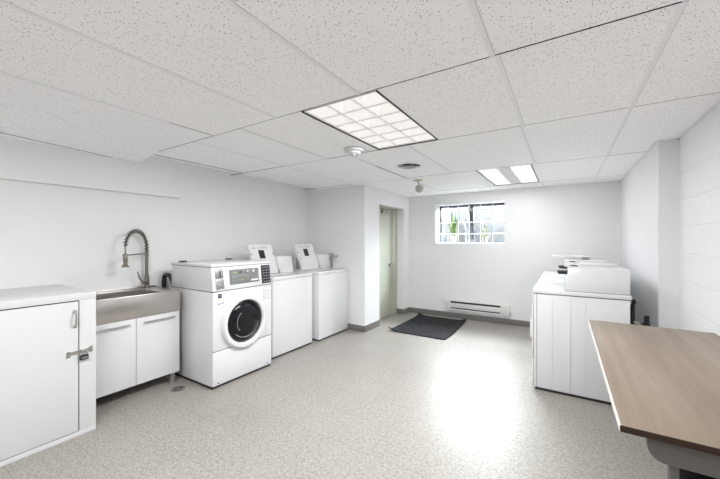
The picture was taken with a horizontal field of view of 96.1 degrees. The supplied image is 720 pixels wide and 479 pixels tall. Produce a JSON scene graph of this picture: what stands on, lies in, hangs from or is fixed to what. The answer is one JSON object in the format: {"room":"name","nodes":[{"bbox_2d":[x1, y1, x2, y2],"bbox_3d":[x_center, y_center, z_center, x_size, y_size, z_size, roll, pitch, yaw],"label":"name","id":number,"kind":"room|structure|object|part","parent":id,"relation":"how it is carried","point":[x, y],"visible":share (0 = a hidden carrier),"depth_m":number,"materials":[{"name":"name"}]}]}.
{"room":"laundry","nodes":[
{"label":"laundry","id":0,"kind":"room"},
{"bbox_2d":[0,162,307,291],"bbox_3d":[-2.152,0.153,3.287,0.250,2.294,7.660,0,0,32],"label":"wall","id":1,"kind":"structure","parent":0,"point":[50,234],"depth_m":3.08,"materials":[{"name":"paint"}]},
{"bbox_2d":[0,137,179,197],"bbox_3d":[-2.990,-0.644,1.693,0.055,0.399,4.050,0,0,32],"label":"soffit","id":2,"kind":"object","parent":1,"relation":"attached to","point":[24,161],"depth_m":2.72,"materials":[{"name":"paint"}]},
{"bbox_2d":[0,312,666,478],"bbox_3d":[-0.242,1.360,2.140,4.806,0.120,8.160,0,0,32],"label":"floor","id":3,"kind":"structure","parent":0,"point":[380,402],"depth_m":2.31,"materials":[{"name":"tile"}]},
{"bbox_2d":[0,284,95,466],"bbox_3d":[-2.444,0.826,1.878,0.742,0.948,1.266,0,0,32],"label":"storage cabinet","id":4,"kind":"object","parent":3,"relation":"on","point":[48,394],"visible":1,"depth_m":2.02,"materials":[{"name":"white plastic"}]},
{"bbox_3d":[-2.457,0.375,1.886,0.712,0.046,1.266,0,0,32],"label":"panel","id":5,"kind":"part","parent":4,"relation":"part of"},
{"bbox_3d":[-1.869,0.517,2.126,0.034,0.121,0.020,0,0,32],"label":"pull handle","id":6,"kind":"part","parent":4,"relation":"part of","materials":[{"name":"silver metal"}]},
{"bbox_2d":[79,349,88,359],"bbox_3d":[-1.845,0.761,2.164,0.022,0.068,0.046,0,0,32],"label":"padlock","id":7,"kind":"object","parent":4,"relation":"hanging from","point":[84,356],"visible":1,"depth_m":2.16,"materials":[{"name":"silver metal"}]},
{"bbox_2d":[96,311,178,398],"bbox_3d":[-2.024,0.973,2.801,0.466,0.655,0.695,0,0,32],"label":"base cabinet","id":8,"kind":"object","parent":3,"relation":"on","point":[131,352],"visible":0.58,"depth_m":2.69,"materials":[{"name":"white wood"}]},
{"bbox_3d":[-1.934,0.687,2.532,0.026,0.012,0.235,0,0,32],"label":"bar handle","id":9,"kind":"part","parent":8,"relation":"part of","materials":[{"name":"silver metal"}]},
{"bbox_3d":[-1.952,0.922,2.544,0.018,0.555,0.335,0,0,32],"label":"door","id":10,"kind":"part","parent":8,"relation":"part of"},
{"bbox_2d":[96,285,179,324],"bbox_3d":[-2.034,0.543,2.807,0.453,0.200,0.699,0,0,32],"label":"utility sink","id":11,"kind":"object","parent":8,"relation":"in","point":[115,305],"visible":0.6,"depth_m":2.75,"materials":[{"name":"metal"}]},
{"bbox_2d":[96,289,159,299],"bbox_3d":[-2.043,0.551,2.751,0.352,0.184,0.534,0,0,32],"label":"basin","id":12,"kind":"object","parent":11,"relation":"in","point":[117,294],"depth_m":2.91,"materials":[{"name":"metal"}]},
{"bbox_2d":[121,229,149,287],"bbox_3d":[-2.066,0.173,2.988,0.062,0.564,0.302,0,0,6],"label":"faucet","id":13,"kind":"object","parent":11,"relation":"on","point":[125,255],"visible":1,"depth_m":3.04,"materials":[{"name":"silver metal"}]},
{"bbox_3d":[-2.070,0.129,2.979,0.043,0.025,0.266,0,0,5],"label":"support arm","id":14,"kind":"part","parent":13,"relation":"part of","materials":[{"name":"silver metal"}]},
{"bbox_3d":[-2.051,0.353,3.064,0.048,0.128,0.101,0,0,10],"label":"lever handle","id":15,"kind":"part","parent":13,"relation":"part of","materials":[{"name":"silver metal"}]},
{"bbox_3d":[-1.766,0.922,2.838,0.018,0.555,0.354,0,0,32],"label":"door","id":16,"kind":"part","parent":8,"relation":"part of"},
{"bbox_3d":[-1.748,0.687,2.827,0.026,0.012,0.254,0,0,32],"label":"bar handle","id":17,"kind":"part","parent":8,"relation":"part of","materials":[{"name":"silver metal"}]},
{"bbox_3d":[-1.730,1.250,2.973,0.048,0.100,0.048,0,0,32],"label":"leg","id":18,"kind":"part","parent":8,"relation":"part of","materials":[{"name":"grey metal"}]},
{"bbox_2d":[170,386,185,391],"bbox_3d":[-1.593,1.297,2.833,0.116,0.006,0.116,0,0,32],"label":"floor drain","id":19,"kind":"object","parent":3,"relation":"on","point":[177,388],"visible":1,"depth_m":2.83,"materials":[{"name":"grey metal"}]},
{"bbox_2d":[171,258,271,389],"bbox_3d":[-1.365,0.750,3.256,0.718,1.100,0.672,0,0,32],"label":"washer","id":20,"kind":"object","parent":3,"relation":"on","point":[225,310],"visible":1,"depth_m":3.00,"materials":[{"name":"white metal"}]},
{"bbox_2d":[162,273,170,287],"bbox_3d":[-1.908,0.449,3.212,0.153,0.262,0.068,0,0,11],"label":"hose","id":21,"kind":"object","parent":20,"relation":"attached to","point":[165,275],"visible":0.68,"depth_m":3.21,"materials":[{"name":"black plastic"}]},
{"bbox_3d":[-1.251,0.296,2.873,0.016,0.083,0.078,0,0,32],"label":"coin plate","id":22,"kind":"part","parent":20,"relation":"part of","materials":[{"name":"grey metal"}]},
{"bbox_3d":[-1.241,0.391,2.866,0.016,0.082,0.078,0,0,32],"label":"coin plate","id":23,"kind":"part","parent":20,"relation":"part of","materials":[{"name":"grey metal"}]},
{"bbox_3d":[-1.391,0.224,3.272,0.658,0.024,0.672,0,0,32],"label":"lid","id":24,"kind":"part","parent":20,"relation":"part of","materials":[{"name":"white metal"}]},
{"bbox_3d":[-1.103,1.127,3.090,0.008,0.298,0.664,0,0,32],"label":"panel","id":25,"kind":"part","parent":20,"relation":"part of","materials":[{"name":"white metal"}]},
{"bbox_3d":[-1.103,0.715,3.090,0.008,0.517,0.664,0,0,32],"label":"panel","id":26,"kind":"part","parent":20,"relation":"part of","materials":[{"name":"white ceramic"}]},
{"bbox_3d":[-1.081,0.762,3.069,0.038,0.348,0.348,0,0,32],"label":"door glass","id":27,"kind":"part","parent":20,"relation":"part of","materials":[{"name":"black glass"}]},
{"bbox_3d":[-1.104,0.339,3.097,0.022,0.137,0.334,0,0,32],"label":"display panel","id":28,"kind":"part","parent":20,"relation":"part of","materials":[{"name":"grey plastic"}]},
{"bbox_3d":[-0.965,0.342,3.316,0.027,0.180,0.113,0,0,32],"label":"instruction panel","id":29,"kind":"part","parent":20,"relation":"part of","materials":[{"name":"black plastic"}]},
{"bbox_3d":[-0.950,0.531,3.322,0.006,0.119,0.096,0,0,32],"label":"detergent drawer","id":30,"kind":"part","parent":20,"relation":"part of","materials":[{"name":"white plastic"}]},
{"bbox_2d":[247,244,311,358],"bbox_3d":[-1.028,0.674,3.960,0.603,1.252,0.661,0,0,32],"label":"washer","id":31,"kind":"object","parent":3,"relation":"on","point":[291,291],"visible":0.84,"depth_m":3.82,"materials":[{"name":"white metal"}]},
{"bbox_3d":[-1.170,0.228,3.893,0.166,0.359,0.355,0,0,32],"label":"lid","id":32,"kind":"part","parent":31,"relation":"part of","materials":[{"name":"white ceramic"}]},
{"bbox_2d":[293,244,347,340],"bbox_3d":[-0.603,0.674,4.593,0.603,1.252,0.661,0,0,32],"label":"washer","id":33,"kind":"object","parent":3,"relation":"on","point":[329,284],"visible":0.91,"depth_m":4.42,"materials":[{"name":"white metal"}]},
{"bbox_3d":[-0.745,0.228,4.526,0.166,0.359,0.355,0,0,32],"label":"lid","id":34,"kind":"part","parent":33,"relation":"part of","materials":[{"name":"white ceramic"}]},
{"bbox_2d":[389,313,466,339],"bbox_3d":[1.071,1.268,4.911,0.837,0.060,1.152,0,0,32],"label":"door mat","id":35,"kind":"object","parent":3,"relation":"on","point":[419,325],"visible":1,"depth_m":4.84,"materials":[{"name":"grey rubber"}]},
{"bbox_2d":[542,258,607,275],"bbox_3d":[2.671,0.766,4.065,0.706,1.068,0.658,0,0,32],"label":"dryer","id":36,"kind":"object","parent":3,"relation":"on","point":[546,273],"visible":0.06,"depth_m":4.04,"materials":[{"name":"white metal"}]},
{"bbox_3d":[2.683,0.443,4.057,0.677,0.035,0.658,0,0,32],"label":"panel","id":37,"kind":"part","parent":36,"relation":"part of","materials":[{"name":"white ceramic"}]},
{"bbox_2d":[552,255,591,258],"bbox_3d":[2.687,0.212,4.110,0.415,0.040,0.380,0,0,32],"label":"plate","id":38,"kind":"object","parent":36,"relation":"on","point":[583,256],"visible":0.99,"depth_m":4.01,"materials":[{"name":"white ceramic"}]},
{"bbox_2d":[538,259,615,282],"bbox_3d":[2.317,0.758,3.505,0.706,1.084,0.658,0,0,32],"label":"dryer","id":39,"kind":"object","parent":3,"relation":"on","point":[543,277],"visible":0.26,"depth_m":3.44,"materials":[{"name":"white metal"}]},
{"bbox_3d":[2.330,0.443,3.497,0.677,0.035,0.658,0,0,32],"label":"panel","id":40,"kind":"part","parent":39,"relation":"part of","materials":[{"name":"white ceramic"}]},
{"bbox_2d":[530,263,631,404],"bbox_3d":[1.964,0.758,2.945,0.706,1.084,0.658,0,0,32],"label":"dryer","id":41,"kind":"object","parent":3,"relation":"on","point":[565,361],"visible":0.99,"depth_m":2.69,"materials":[{"name":"white metal"}]},
{"bbox_3d":[1.564,0.800,2.960,0.014,0.160,0.025,0,0,32],"label":"door handle","id":42,"kind":"part","parent":41,"relation":"part of","materials":[{"name":"white"}]},
{"bbox_3d":[1.692,1.160,3.117,0.010,0.232,0.652,0,0,32],"label":"kick panel","id":43,"kind":"part","parent":41,"relation":"part of","materials":[{"name":"white metal"}]},
{"bbox_3d":[1.692,0.751,3.117,0.010,0.573,0.652,0,0,32],"label":"panel","id":44,"kind":"part","parent":41,"relation":"part of","materials":[{"name":"white metal"}]},
{"bbox_3d":[1.976,0.443,2.938,0.677,0.035,0.658,0,0,32],"label":"panel","id":45,"kind":"part","parent":41,"relation":"part of","materials":[{"name":"white metal"}]},
{"bbox_2d":[630,299,639,324],"bbox_3d":[2.230,0.687,2.625,0.065,0.426,0.034,0,0,32],"label":"pipe","id":46,"kind":"object","parent":41,"relation":"attached to","point":[632,305],"visible":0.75,"depth_m":2.62,"materials":[{"name":"black rubber"}]},
{"bbox_2d":[642,315,649,325],"bbox_3d":[2.270,0.667,2.587,0.074,0.135,0.040,0,0,32],"label":"hose","id":47,"kind":"object","parent":46,"relation":"attached to","point":[646,322],"visible":0.48,"depth_m":2.57,"materials":[{"name":"rubber"}]},
{"bbox_2d":[588,320,719,478],"bbox_3d":[1.440,0.925,1.443,0.616,0.750,1.523,0,0,32],"label":"folding table","id":48,"kind":"object","parent":3,"relation":"on","point":[663,384],"visible":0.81,"depth_m":1.20,"materials":[{"name":"brown wood"}]},
{"bbox_3d":[0.929,0.950,0.959,0.028,0.700,0.036,0,0,32],"label":"leg","id":49,"kind":"part","parent":48,"relation":"part of","materials":[{"name":"grey metal"}]},
{"bbox_2d":[680,468,716,478],"bbox_3d":[1.244,0.980,1.014,0.316,0.640,0.373,0,0,32],"label":"bin","id":50,"kind":"object","parent":3,"relation":"on","point":[684,474],"visible":0.02,"depth_m":1.08,"materials":[{"name":"black plastic"}]},
{"bbox_2d":[308,185,408,325],"bbox_3d":[0.032,0.153,5.524,1.055,2.294,1.545,0,0,32],"label":"wall","id":51,"kind":"structure","parent":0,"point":[343,222],"depth_m":4.83,"materials":[{"name":"paint"}]},
{"bbox_2d":[347,320,379,331],"bbox_3d":[-0.263,1.256,5.050,1.063,0.088,0.445,0,0,32],"label":"baseboard","id":52,"kind":"structure","parent":51,"relation":"attached to","point":[354,327],"depth_m":4.68,"materials":[{"name":"grey plastic"}]},
{"bbox_2d":[379,206,396,318],"bbox_3d":[0.404,0.372,5.422,0.123,1.855,0.897,0,0,32],"label":"door","id":53,"kind":"structure","parent":51,"relation":"attached to","point":[387,216],"depth_m":5.54,"materials":[{"name":"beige paint"}]},
{"bbox_2d":[0,0,719,196],"bbox_3d":[-0.215,-0.863,2.182,4.646,0.263,8.060,0,0,32],"label":"ceiling","id":54,"kind":"structure","parent":0,"point":[575,91],"depth_m":1.58,"materials":[{"name":"tile"}]},
{"bbox_2d":[344,146,363,155],"bbox_3d":[-0.054,-0.764,2.808,0.176,0.056,0.176,0,0,32],"label":"smoke detector","id":55,"kind":"object","parent":54,"relation":"attached to","point":[353,150],"visible":1,"depth_m":2.76,"materials":[{"name":"white plastic"}]},
{"bbox_2d":[302,90,438,149],"bbox_3d":[0.130,-0.824,2.275,0.540,0.065,0.982,0,0,32],"label":"ceiling light","id":56,"kind":"object","parent":54,"relation":"attached to","point":[370,118],"visible":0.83,"depth_m":2.21,"materials":[{"name":"translucent white plastic diffuser"},{"name":"white metal"}]},
{"bbox_2d":[394,162,423,168],"bbox_3d":[0.516,-0.773,3.411,0.304,0.042,0.304,0,0,32],"label":"ceiling vent","id":57,"kind":"object","parent":54,"relation":"in","point":[403,165],"visible":1,"depth_m":3.37,"materials":[{"name":"black plastic"}]},
{"bbox_2d":[414,179,422,192],"bbox_3d":[0.767,-0.708,4.242,0.132,0.171,0.116,0,0,32],"label":"spot lamp","id":58,"kind":"object","parent":54,"relation":"hanging from","point":[419,188],"visible":1,"depth_m":4.21,"materials":[{"name":"grey metal"}]},
{"bbox_2d":[477,164,538,185],"bbox_3d":[1.877,-0.818,4.036,0.565,0.053,1.206,0,0,32],"label":"ceiling light","id":59,"kind":"object","parent":54,"relation":"attached to","point":[522,174],"visible":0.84,"depth_m":3.99,"materials":[{"name":"white plastic"}]},
{"bbox_2d":[409,181,620,320],"bbox_3d":[1.862,0.153,5.471,4.706,2.294,0.320,0,0,32],"label":"wall","id":60,"kind":"structure","parent":0,"point":[540,223],"depth_m":4.96,"materials":[{"name":"paint"}]},
{"bbox_2d":[397,307,529,326],"bbox_3d":[2.055,1.256,5.030,3.163,0.088,0.219,0,0,32],"label":"baseboard","id":61,"kind":"structure","parent":60,"relation":"attached to","point":[409,309],"depth_m":5.33,"materials":[{"name":"grey plastic"}]},
{"bbox_2d":[436,203,503,243],"bbox_3d":[1.851,-0.279,5.444,1.103,0.668,0.276,0,0,32],"label":"window","id":62,"kind":"structure","parent":60,"relation":"in","point":[472,206],"depth_m":5.51,"materials":[{"name":"white plastic"}]},
{"bbox_2d":[445,209,457,242],"bbox_3d":[1.576,-0.271,5.640,0.274,0.620,0.112,0,0,32],"label":"snake plant","id":63,"kind":"object","parent":62,"relation":"on","point":[453,226],"visible":0.95,"depth_m":5.60,"materials":[{"name":"green plant"}]},
{"bbox_3d":[1.621,-0.024,5.611,0.112,0.125,0.112,0,0,32],"label":"pot","id":64,"kind":"part","parent":63,"relation":"part of","materials":[{"name":"white ceramic"}]},
{"bbox_2d":[436,202,503,242],"bbox_3d":[1.801,-0.285,5.364,1.103,0.656,0.018,0,0,32],"label":"window grille","id":65,"kind":"object","parent":62,"relation":"attached to","point":[480,209],"visible":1,"depth_m":5.29,"materials":[{"name":"white metal"}]},
{"bbox_3d":[1.838,0.047,5.423,1.103,0.016,0.226,0,0,32],"label":"sill","id":66,"kind":"part","parent":62,"relation":"part of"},
{"bbox_2d":[471,225,488,242],"bbox_3d":[2.002,-0.125,5.366,0.319,0.327,0.116,0,0,32],"label":"spider plant","id":67,"kind":"object","parent":62,"relation":"on","point":[484,238],"visible":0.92,"depth_m":5.32,"materials":[{"name":"green plant"}]},
{"bbox_2d":[445,300,510,316],"bbox_3d":[1.885,1.089,5.228,1.017,0.161,0.066,0,0,32],"label":"baseboard heater","id":68,"kind":"object","parent":60,"relation":"attached to","point":[482,308],"visible":1,"depth_m":5.19,"materials":[{"name":"white paint"}]},
{"bbox_2d":[493,187,531,190],"bbox_3d":[2.324,-0.790,4.952,0.542,0.008,0.065,0,0,32],"label":"trim","id":69,"kind":"structure","parent":60,"relation":"attached to","point":[524,187],"depth_m":4.93,"materials":[{"name":"white metal"}]},
{"bbox_2d":[621,139,679,328],"bbox_3d":[3.070,0.153,3.327,0.373,2.294,2.015,0,0,32],"label":"wall","id":70,"kind":"structure","parent":0,"point":[650,192],"depth_m":2.66,"materials":[{"name":"paint"}]},
{"bbox_2d":[412,99,719,196],"bbox_3d":[0.177,-0.792,1.816,3.151,0.003,7.660,0,0,32],"label":"trim","id":71,"kind":"structure","parent":70,"relation":"attached to","point":[717,102],"depth_m":2.52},
{"bbox_2d":[680,103,719,335],"bbox_3d":[1.077,0.153,0.056,0.250,2.294,5.645,0,0,32],"label":"wall","id":72,"kind":"structure","parent":0,"point":[699,146],"depth_m":2.12,"materials":[{"name":"white paint"}]},
{"label":"outside","id":73,"kind":"structure","parent":0,"visible":0},
{"bbox_3d":[2.353,0.400,5.599,7.000,0.200,0.420,0,0,32],"label":"ground","id":74,"kind":"structure","parent":73,"visible":0},
{"bbox_2d":[457,207,474,241],"bbox_3d":[1.911,-0.262,5.925,0.372,1.126,0.156,0,0,32],"label":"downpipe","id":75,"kind":"object","parent":74,"relation":"on","point":[464,215],"visible":0.31,"depth_m":5.85,"materials":[{"name":"white metal"}]},
{"bbox_2d":[442,205,503,241],"bbox_3d":[2.491,-0.150,5.819,7.000,1.100,0.200,0,0,32],"label":"wall","id":76,"kind":"structure","parent":74,"relation":"on","point":[498,214],"depth_m":5.90,"materials":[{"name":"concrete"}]}
]}

